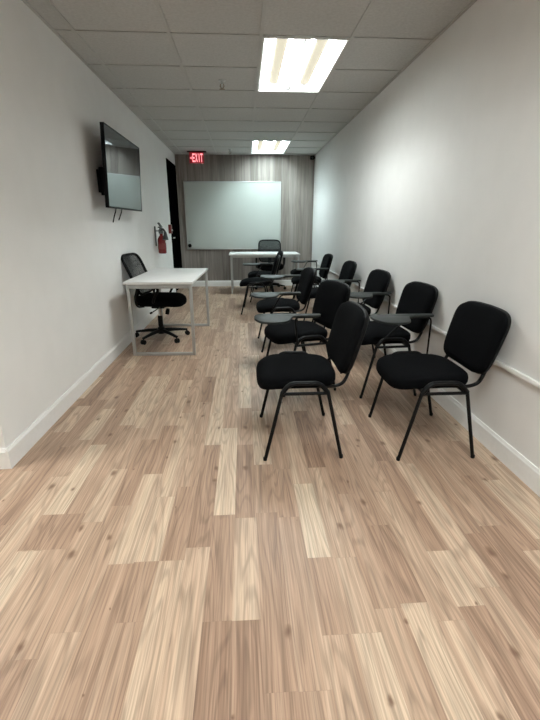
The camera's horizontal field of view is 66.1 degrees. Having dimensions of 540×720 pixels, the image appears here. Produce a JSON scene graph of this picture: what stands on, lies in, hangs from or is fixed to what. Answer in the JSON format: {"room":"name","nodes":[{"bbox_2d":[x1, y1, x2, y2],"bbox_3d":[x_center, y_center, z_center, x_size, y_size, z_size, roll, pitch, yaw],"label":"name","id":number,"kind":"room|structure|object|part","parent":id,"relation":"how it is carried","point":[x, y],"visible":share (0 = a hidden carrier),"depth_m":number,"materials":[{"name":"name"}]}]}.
{"room":"classroom","nodes":[
{"label":"classroom","id":0,"kind":"room"},
{"bbox_2d":[0,0,174,447],"bbox_3d":[-1.575,-1.655,4.771,0.100,2.533,6.432,-1,18,-3],"label":"wall","id":1,"kind":"structure","parent":0,"point":[64,302],"depth_m":2.69,"materials":[{"name":"white paint"}]},
{"bbox_2d":[5,289,175,468],"bbox_3d":[-1.487,-0.351,4.681,0.013,0.112,5.463,-1,18,-3],"label":"baseboard","id":2,"kind":"structure","parent":1,"relation":"attached to","point":[24,442],"depth_m":2.73,"materials":[{"name":"white paint"}]},
{"bbox_2d":[96,167,104,194],"bbox_3d":[-1.428,-1.625,3.853,0.086,0.220,0.800,-1,18,-3],"label":"wall bracket","id":3,"kind":"object","parent":1,"relation":"attached to","point":[99,171],"visible":0.32,"depth_m":3.48,"materials":[{"name":"black metal"}]},
{"bbox_3d":[-1.464,-1.624,3.851,0.014,0.180,0.800,-1,18,-3],"label":"wall plate","id":4,"kind":"part","parent":3,"relation":"part of","materials":[{"name":"black metal"}]},
{"bbox_2d":[99,122,141,211],"bbox_3d":[-1.351,-1.703,3.800,0.091,0.617,1.146,-1,18,-3],"label":"television","id":5,"kind":"object","parent":3,"relation":"attached to","point":[120,156],"visible":1,"depth_m":3.63,"materials":[{"name":"black plastic"}]},
{"bbox_2d":[154,222,167,253],"bbox_3d":[-1.484,-1.668,5.679,0.145,0.411,0.198,-13,22,-33],"label":"fire extinguisher","id":6,"kind":"object","parent":1,"relation":"attached to","point":[162,249],"visible":1,"depth_m":5.68,"materials":[{"name":"red metal"}]},
{"bbox_2d":[168,225,172,233],"bbox_3d":[-1.621,-2.136,6.766,0.056,0.140,0.100,-1,18,-3],"label":"fire alarm","id":7,"kind":"object","parent":1,"relation":"attached to","point":[170,229],"visible":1,"depth_m":6.73,"materials":[{"name":"red plastic"}]},
{"bbox_2d":[166,158,181,291],"bbox_3d":[-1.722,-2.331,7.391,0.114,2.180,0.930,-1,18,-3],"label":"door","id":8,"kind":"structure","parent":1,"relation":"in","point":[171,168],"depth_m":7.47,"materials":[{"name":"black paint"}]},
{"bbox_2d":[175,154,314,280],"bbox_3d":[-0.452,-2.700,7.944,2.749,2.533,0.100,-1,18,-3],"label":"wall","id":9,"kind":"structure","parent":0,"point":[295,173],"depth_m":7.82,"materials":[{"name":"grey wood"}]},
{"bbox_2d":[183,181,280,249],"bbox_3d":[-0.694,-2.725,7.857,1.804,1.216,0.020,-1,18,-3],"label":"whiteboard","id":10,"kind":"object","parent":9,"relation":"attached to","point":[218,214],"visible":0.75,"depth_m":7.84,"materials":[{"name":"metal"}]},
{"bbox_2d":[192,280,295,286],"bbox_3d":[-0.447,-1.533,8.269,2.549,0.112,0.013,-1,18,-3],"label":"baseboard","id":11,"kind":"structure","parent":9,"relation":"attached to","point":[221,282],"depth_m":8.24,"materials":[{"name":"white paint"}]},
{"bbox_2d":[26,0,471,154],"bbox_3d":[-1.307,-2.120,2.252,5.134,0.234,11.152,-1,18,-3],"label":"ceiling","id":12,"kind":"structure","parent":0,"point":[420,19],"depth_m":3.05,"materials":[{"name":"tile"}]},
{"bbox_2d":[187,151,205,162],"bbox_3d":[-1.270,-3.518,7.199,0.330,0.189,0.070,-1,18,-3],"label":"exit sign","id":13,"kind":"object","parent":12,"relation":"hanging from","point":[194,156],"visible":1,"depth_m":7.19,"materials":[{"name":"red plastic"}]},
{"bbox_2d":[218,79,225,89],"bbox_3d":[-0.420,-2.409,3.631,0.068,0.071,0.068,-1,18,-3],"label":"sprinkler head","id":14,"kind":"object","parent":12,"relation":"attached to","point":[219,80],"visible":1,"depth_m":3.62},
{"bbox_2d":[22,0,476,154],"bbox_3d":[-1.307,-2.006,2.290,4.934,0.006,10.952,-1,18,-3],"label":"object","id":15,"kind":"structure","parent":12,"relation":"attached to","point":[48,2],"depth_m":3.30,"materials":[{"name":"metal"}]},
{"bbox_2d":[251,141,290,153],"bbox_3d":[-0.013,-3.553,6.817,0.588,0.119,1.194,-1,18,-3],"label":"ceiling light","id":16,"kind":"object","parent":12,"relation":"attached to","point":[258,147],"visible":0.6,"depth_m":7.08,"materials":[{"name":"white plastic"}]},
{"bbox_2d":[273,141,281,149],"bbox_3d":[0.131,-3.558,6.825,0.100,0.024,1.084,-1,18,-3],"label":"tube","id":17,"kind":"object","parent":16,"relation":"on","point":[277,145],"depth_m":6.94,"materials":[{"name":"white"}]},
{"bbox_2d":[257,37,348,92],"bbox_3d":[0.209,-2.411,3.347,0.588,0.119,1.194,-1,18,-3],"label":"ceiling light","id":18,"kind":"object","parent":12,"relation":"attached to","point":[286,64],"visible":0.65,"depth_m":3.37,"materials":[{"name":"white plastic"}]},
{"bbox_2d":[268,39,288,83],"bbox_3d":[0.065,-2.411,3.338,0.100,0.024,1.084,-1,18,-3],"label":"tube","id":19,"kind":"object","parent":18,"relation":"on","point":[279,51],"depth_m":3.32,"materials":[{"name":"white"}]},
{"bbox_2d":[299,40,328,83],"bbox_3d":[0.354,-2.417,3.354,0.100,0.024,1.084,-1,18,-3],"label":"tube","id":20,"kind":"object","parent":18,"relation":"on","point":[318,49],"depth_m":3.33,"materials":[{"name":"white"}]},
{"bbox_2d":[0,286,539,719],"bbox_3d":[-1.305,0.298,3.048,5.134,0.100,11.152,-1,18,-3],"label":"floor","id":21,"kind":"structure","parent":0,"point":[154,565],"depth_m":1.57,"materials":[{"name":"brown wood"}]},
{"bbox_2d":[121,253,189,344],"bbox_3d":[-1.197,-0.664,4.375,0.588,0.896,0.621,2,18,5],"label":"office chair","id":22,"kind":"object","parent":21,"relation":"on","point":[133,264],"visible":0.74,"depth_m":4.31,"materials":[{"name":"black fabric"}]},
{"bbox_3d":[-1.382,-0.899,4.322,0.197,0.415,0.436,2,18,5],"label":"frame","id":23,"kind":"part","parent":22,"relation":"part of","materials":[{"name":"black plastic"}]},
{"bbox_3d":[-1.328,-0.324,4.511,0.268,0.058,0.034,2,18,7],"label":"arm","id":24,"kind":"part","parent":22,"relation":"part of","materials":[{"name":"black plastic"}]},
{"bbox_3d":[-1.243,-0.275,4.361,0.034,0.058,0.268,8,20,24],"label":"arm","id":25,"kind":"part","parent":22,"relation":"part of","materials":[{"name":"black plastic"}]},
{"bbox_3d":[-1.147,-0.636,4.384,0.490,0.106,0.490,2,18,5],"label":"seat","id":26,"kind":"part","parent":22,"relation":"part of","materials":[{"name":"black fabric"}]},
{"bbox_3d":[-1.066,-0.285,4.392,0.268,0.058,0.034,16,24,41],"label":"arm","id":27,"kind":"part","parent":22,"relation":"part of","materials":[{"name":"black plastic"}]},
{"bbox_3d":[-1.043,-0.341,4.561,0.268,0.058,0.034,-10,21,-27],"label":"arm","id":28,"kind":"part","parent":22,"relation":"part of","materials":[{"name":"black plastic"}]},
{"bbox_2d":[122,268,209,355],"bbox_3d":[-1.019,-0.557,4.380,0.620,0.690,1.220,-1,18,-1],"label":"office desk","id":29,"kind":"object","parent":21,"relation":"on","point":[156,278],"visible":0.96,"depth_m":3.91,"materials":[{"name":"white laminate"}]},
{"bbox_3d":[-0.996,-0.362,3.829,0.585,0.665,0.027,-1,18,-1],"label":"leg frame","id":30,"kind":"part","parent":29,"relation":"part of","materials":[{"name":"grey metal"}]},
{"bbox_3d":[-1.027,-0.728,4.939,0.585,0.665,0.027,-1,18,-1],"label":"leg frame","id":31,"kind":"part","parent":29,"relation":"part of","materials":[{"name":"grey metal"}]},
{"bbox_2d":[242,251,282,301],"bbox_3d":[-0.109,-1.334,6.607,0.648,0.772,0.726,-1,18,-3],"label":"chair","id":32,"kind":"object","parent":21,"relation":"on","point":[259,272],"visible":0.59,"depth_m":6.48,"materials":[{"name":"black fabric"}]},
{"bbox_3d":[-0.146,-1.382,6.687,0.424,0.092,0.444,-1,18,-3],"label":"seat","id":33,"kind":"part","parent":32,"relation":"part of","materials":[{"name":"black fabric"}]},
{"bbox_2d":[229,251,299,293],"bbox_3d":[-0.112,-1.613,7.599,1.240,0.683,0.630,-1,18,-3],"label":"office desk","id":34,"kind":"object","parent":21,"relation":"on","point":[294,254],"visible":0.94,"depth_m":7.25,"materials":[{"name":"white laminate"}]},
{"bbox_3d":[-0.122,-1.692,7.878,1.205,0.658,0.027,-1,18,-3],"label":"leg frame","id":35,"kind":"part","parent":34,"relation":"part of","materials":[{"name":"grey metal"}]},
{"bbox_2d":[239,255,300,314],"bbox_3d":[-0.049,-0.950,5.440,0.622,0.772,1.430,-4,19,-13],"label":"chair","id":36,"kind":"object","parent":21,"relation":"on","point":[262,281],"visible":0.99,"depth_m":5.56,"materials":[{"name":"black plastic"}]},
{"bbox_3d":[-0.346,-0.809,5.623,0.102,0.372,0.016,0,18,1],"label":"leg","id":37,"kind":"part","parent":36,"relation":"part of","materials":[{"name":"black metal"}]},
{"bbox_3d":[-0.210,-1.090,5.800,0.424,0.092,0.444,0,18,1],"label":"seat","id":38,"kind":"part","parent":36,"relation":"part of","materials":[{"name":"black fabric"}]},
{"bbox_3d":[-0.188,-0.978,5.566,0.236,0.018,0.018,0,18,1],"label":"rail","id":39,"kind":"part","parent":36,"relation":"part of","materials":[{"name":"black metal"}]},
{"bbox_3d":[-0.004,-0.977,5.222,0.869,0.211,0.121,14,23,37],"label":"tablet arm","id":40,"kind":"part","parent":36,"relation":"part of"},
{"bbox_3d":[0.069,-1.275,5.736,0.131,0.330,0.469,0,18,1],"label":"backrest","id":41,"kind":"part","parent":36,"relation":"part of","materials":[{"name":"black fabric"}]},
{"bbox_2d":[254,239,285,290],"bbox_3d":[0.000,-1.783,7.772,0.615,0.896,0.617,-1,18,-3],"label":"office chair","id":42,"kind":"object","parent":21,"relation":"on","point":[269,245],"visible":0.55,"depth_m":7.89,"materials":[{"name":"black plastic"}]},
{"bbox_3d":[-0.006,-2.077,7.896,0.436,0.415,0.197,-1,18,-3],"label":"frame","id":43,"kind":"part","parent":42,"relation":"part of","materials":[{"name":"black plastic"}]},
{"bbox_3d":[0.009,-1.747,7.758,0.490,0.106,0.490,-1,18,-3],"label":"seat","id":44,"kind":"part","parent":42,"relation":"part of","materials":[{"name":"black fabric"}]},
{"bbox_2d":[251,267,315,352],"bbox_3d":[0.126,-0.471,3.985,0.648,0.772,0.906,-2,18,-5],"label":"chair","id":45,"kind":"object","parent":21,"relation":"on","point":[270,303],"visible":0.95,"depth_m":3.95,"materials":[{"name":"black fabric"}]},
{"bbox_3d":[-0.032,-0.262,3.959,0.102,0.372,0.016,-2,18,-5],"label":"leg","id":46,"kind":"part","parent":45,"relation":"part of","materials":[{"name":"black metal"}]},
{"bbox_3d":[0.077,-0.547,4.148,0.424,0.092,0.444,-2,18,-5],"label":"seat","id":47,"kind":"part","parent":45,"relation":"part of","materials":[{"name":"black fabric"}]},
{"bbox_3d":[0.121,-0.501,3.775,0.284,0.211,0.087,8,20,24],"label":"tablet arm","id":48,"kind":"part","parent":45,"relation":"part of"},
{"bbox_3d":[0.354,-0.741,4.113,0.131,0.330,0.469,-2,18,-5],"label":"backrest","id":49,"kind":"part","parent":45,"relation":"part of","materials":[{"name":"black fabric"}]},
{"bbox_2d":[254,280,350,396],"bbox_3d":[0.199,-0.166,3.056,0.757,0.772,0.729,-6,19,-17],"label":"chair","id":50,"kind":"object","parent":21,"relation":"on","point":[281,329],"visible":0.89,"depth_m":3.01,"materials":[{"name":"black fabric"}]},
{"bbox_3d":[-0.013,-0.079,3.402,0.102,0.372,0.016,-6,19,-17],"label":"leg","id":51,"kind":"part","parent":50,"relation":"part of","materials":[{"name":"black metal"}]},
{"bbox_3d":[0.192,-0.215,3.142,0.424,0.092,0.444,-6,19,-17],"label":"seat","id":52,"kind":"part","parent":50,"relation":"part of","materials":[{"name":"black fabric"}]},
{"bbox_3d":[0.249,-0.196,2.849,0.166,0.211,0.017,-1,18,-2],"label":"tablet arm","id":53,"kind":"part","parent":50,"relation":"part of"},
{"bbox_3d":[0.292,-0.110,2.926,0.236,0.018,0.018,-6,19,-17],"label":"rail","id":54,"kind":"part","parent":50,"relation":"part of","materials":[{"name":"black metal"}]},
{"bbox_3d":[0.458,-0.427,3.160,0.131,0.330,0.469,-6,19,-17],"label":"backrest","id":55,"kind":"part","parent":50,"relation":"part of","materials":[{"name":"black fabric"}]},
{"bbox_2d":[290,260,317,298],"bbox_3d":[0.571,-1.384,7.032,0.462,0.601,0.573,-1,18,-3],"label":"chair","id":56,"kind":"object","parent":21,"relation":"on","point":[294,271],"visible":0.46,"depth_m":6.87,"materials":[{"name":"black fabric"}]},
{"bbox_3d":[0.564,-1.490,7.013,0.424,0.092,0.444,-1,18,-3],"label":"seat","id":57,"kind":"part","parent":56,"relation":"part of","materials":[{"name":"black fabric"}]},
{"bbox_2d":[291,253,332,298],"bbox_3d":[0.606,-1.111,5.927,0.568,0.772,0.783,-1,18,-3],"label":"chair","id":58,"kind":"object","parent":21,"relation":"on","point":[326,262],"visible":0.71,"depth_m":5.84,"materials":[{"name":"black fabric"}]},
{"bbox_3d":[0.527,-1.167,6.031,0.424,0.092,0.444,-1,18,-3],"label":"seat","id":59,"kind":"part","parent":58,"relation":"part of","materials":[{"name":"black fabric"}]},
{"bbox_3d":[0.805,-1.357,5.986,0.131,0.330,0.469,-1,18,-3],"label":"backrest","id":60,"kind":"part","parent":58,"relation":"part of","materials":[{"name":"black fabric"}]},
{"bbox_2d":[256,301,368,460],"bbox_3d":[0.208,0.076,2.322,0.568,0.772,0.541,-1,18,-3],"label":"chair","id":61,"kind":"object","parent":21,"relation":"on","point":[285,370],"visible":1,"depth_m":2.16,"materials":[{"name":"black fabric"}]},
{"bbox_3d":[-0.013,0.181,2.613,0.102,0.372,0.016,-1,18,-3],"label":"leg","id":62,"kind":"part","parent":61,"relation":"part of","materials":[{"name":"black metal"}]},
{"bbox_3d":[0.018,0.341,2.126,0.102,0.372,0.016,-1,18,-3],"label":"leg","id":63,"kind":"part","parent":61,"relation":"part of","materials":[{"name":"black metal"}]},
{"bbox_3d":[0.136,0.058,2.311,0.424,0.092,0.444,-1,18,-3],"label":"seat","id":64,"kind":"part","parent":61,"relation":"part of","materials":[{"name":"black fabric"}]},
{"bbox_3d":[0.176,0.169,2.079,0.236,0.018,0.018,-1,18,-3],"label":"rail","id":65,"kind":"part","parent":61,"relation":"part of","materials":[{"name":"black metal"}]},
{"bbox_3d":[0.303,0.174,2.631,0.102,0.372,0.016,-1,18,-3],"label":"leg","id":66,"kind":"part","parent":61,"relation":"part of","materials":[{"name":"black metal"}]},
{"bbox_3d":[0.334,0.335,2.144,0.102,0.372,0.016,-1,18,-3],"label":"leg","id":67,"kind":"part","parent":61,"relation":"part of","materials":[{"name":"black metal"}]},
{"bbox_3d":[0.414,-0.133,2.266,0.131,0.330,0.469,-1,18,-3],"label":"backrest","id":68,"kind":"part","parent":61,"relation":"part of","materials":[{"name":"black fabric"}]},
{"bbox_2d":[303,260,360,321],"bbox_3d":[0.701,-0.727,4.762,0.568,0.772,0.843,-1,18,-3],"label":"chair","id":69,"kind":"object","parent":21,"relation":"on","point":[347,273],"visible":0.39,"depth_m":4.70,"materials":[{"name":"black fabric"}]},
{"bbox_3d":[0.620,-0.793,4.894,0.424,0.092,0.444,-1,18,-3],"label":"seat","id":70,"kind":"part","parent":69,"relation":"part of","materials":[{"name":"black fabric"}]},
{"bbox_3d":[0.898,-0.984,4.849,0.131,0.330,0.469,-1,18,-3],"label":"backrest","id":71,"kind":"part","parent":69,"relation":"part of","materials":[{"name":"black fabric"}]},
{"bbox_2d":[320,269,391,357],"bbox_3d":[0.801,-0.435,3.875,0.568,0.772,0.723,-2,18,-5],"label":"chair","id":72,"kind":"object","parent":21,"relation":"on","point":[378,280],"visible":0.52,"depth_m":3.76,"materials":[{"name":"black fabric"}]},
{"bbox_3d":[0.721,-0.481,3.948,0.424,0.092,0.444,-2,18,-5],"label":"seat","id":73,"kind":"part","parent":72,"relation":"part of","materials":[{"name":"black fabric"}]},
{"bbox_3d":[0.867,-0.398,3.726,0.435,0.376,0.059,-2,18,-5],"label":"tablet arm","id":74,"kind":"part","parent":72,"relation":"part of"},
{"bbox_3d":[0.998,-0.675,3.912,0.131,0.330,0.469,-2,18,-5],"label":"backrest","id":75,"kind":"part","parent":72,"relation":"part of","materials":[{"name":"black fabric"}]},
{"bbox_2d":[340,281,437,398],"bbox_3d":[0.879,-0.150,3.006,0.568,0.772,0.760,-2,18,-6],"label":"chair","id":76,"kind":"object","parent":21,"relation":"on","point":[417,301],"visible":0.84,"depth_m":2.90,"materials":[{"name":"black fabric"}]},
{"bbox_3d":[0.692,0.084,2.904,0.102,0.372,0.016,-2,18,-6],"label":"leg","id":77,"kind":"part","parent":76,"relation":"part of","materials":[{"name":"black metal"}]},
{"bbox_3d":[0.795,-0.201,3.095,0.424,0.092,0.444,-2,18,-6],"label":"seat","id":78,"kind":"part","parent":76,"relation":"part of","materials":[{"name":"black fabric"}]},
{"bbox_3d":[0.848,-0.091,2.865,0.236,0.018,0.018,-2,18,-6],"label":"rail","id":79,"kind":"part","parent":76,"relation":"part of","materials":[{"name":"black metal"}]},
{"bbox_3d":[0.918,-0.111,2.854,0.374,0.377,0.020,-2,18,-6],"label":"tablet arm","id":80,"kind":"part","parent":76,"relation":"part of"},
{"bbox_3d":[1.072,-0.396,3.064,0.131,0.330,0.469,-2,18,-6],"label":"backrest","id":81,"kind":"part","parent":76,"relation":"part of","materials":[{"name":"black fabric"}]},
{"bbox_2d":[368,301,510,460],"bbox_3d":[0.907,0.076,2.321,0.568,0.772,0.541,-1,18,-3],"label":"chair","id":82,"kind":"object","parent":21,"relation":"on","point":[477,331],"visible":1,"depth_m":2.18,"materials":[{"name":"black fabric"}]},
{"bbox_3d":[0.687,0.180,2.612,0.102,0.372,0.016,-1,18,-3],"label":"leg","id":83,"kind":"part","parent":82,"relation":"part of","materials":[{"name":"black metal"}]},
{"bbox_3d":[0.718,0.340,2.125,0.102,0.372,0.016,-1,18,-3],"label":"leg","id":84,"kind":"part","parent":82,"relation":"part of","materials":[{"name":"black metal"}]},
{"bbox_3d":[0.836,0.057,2.311,0.424,0.092,0.444,-1,18,-3],"label":"seat","id":85,"kind":"part","parent":82,"relation":"part of","materials":[{"name":"black fabric"}]},
{"bbox_3d":[1.002,0.174,2.631,0.102,0.372,0.016,-1,18,-3],"label":"leg","id":86,"kind":"part","parent":82,"relation":"part of","materials":[{"name":"black metal"}]},
{"bbox_3d":[0.875,0.168,2.079,0.236,0.018,0.018,-1,18,-3],"label":"rail","id":87,"kind":"part","parent":82,"relation":"part of","materials":[{"name":"black metal"}]},
{"bbox_3d":[1.033,0.334,2.143,0.102,0.372,0.016,-1,18,-3],"label":"leg","id":88,"kind":"part","parent":82,"relation":"part of","materials":[{"name":"black metal"}]},
{"bbox_3d":[1.114,-0.134,2.266,0.131,0.330,0.469,-1,18,-3],"label":"backrest","id":89,"kind":"part","parent":82,"relation":"part of","materials":[{"name":"black fabric"}]},
{"bbox_2d":[311,0,539,468],"bbox_3d":[1.207,-1.003,2.781,0.100,2.533,10.952,-1,18,-3],"label":"wall","id":90,"kind":"structure","parent":0,"point":[435,182],"depth_m":2.52,"materials":[{"name":"white paint"}]},
{"bbox_2d":[313,285,539,496],"bbox_3d":[1.151,0.148,3.156,0.013,0.112,10.952,-1,18,-3],"label":"baseboard","id":91,"kind":"structure","parent":90,"relation":"attached to","point":[509,456],"depth_m":2.23,"materials":[{"name":"white paint"}]},
{"bbox_2d":[313,262,539,388],"bbox_3d":[1.122,-0.392,3.424,0.020,0.036,9.800,-1,18,-3],"label":"chair rail","id":92,"kind":"object","parent":90,"relation":"attached to","point":[517,373],"visible":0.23,"depth_m":2.14,"materials":[{"name":"white paint"}]},
{"bbox_3d":[-2.573,-0.644,1.701,2.286,2.533,0.100,-1,18,-3],"label":"wall","id":93,"kind":"structure","parent":0,"visible":0},
{"bbox_2d":[0,448,8,468],"bbox_3d":[-2.518,0.523,2.029,2.386,0.112,0.013,-1,18,-3],"label":"baseboard","id":94,"kind":"structure","parent":93,"relation":"attached to","point":[3,460],"depth_m":2.09,"materials":[{"name":"white paint"}]}
]}

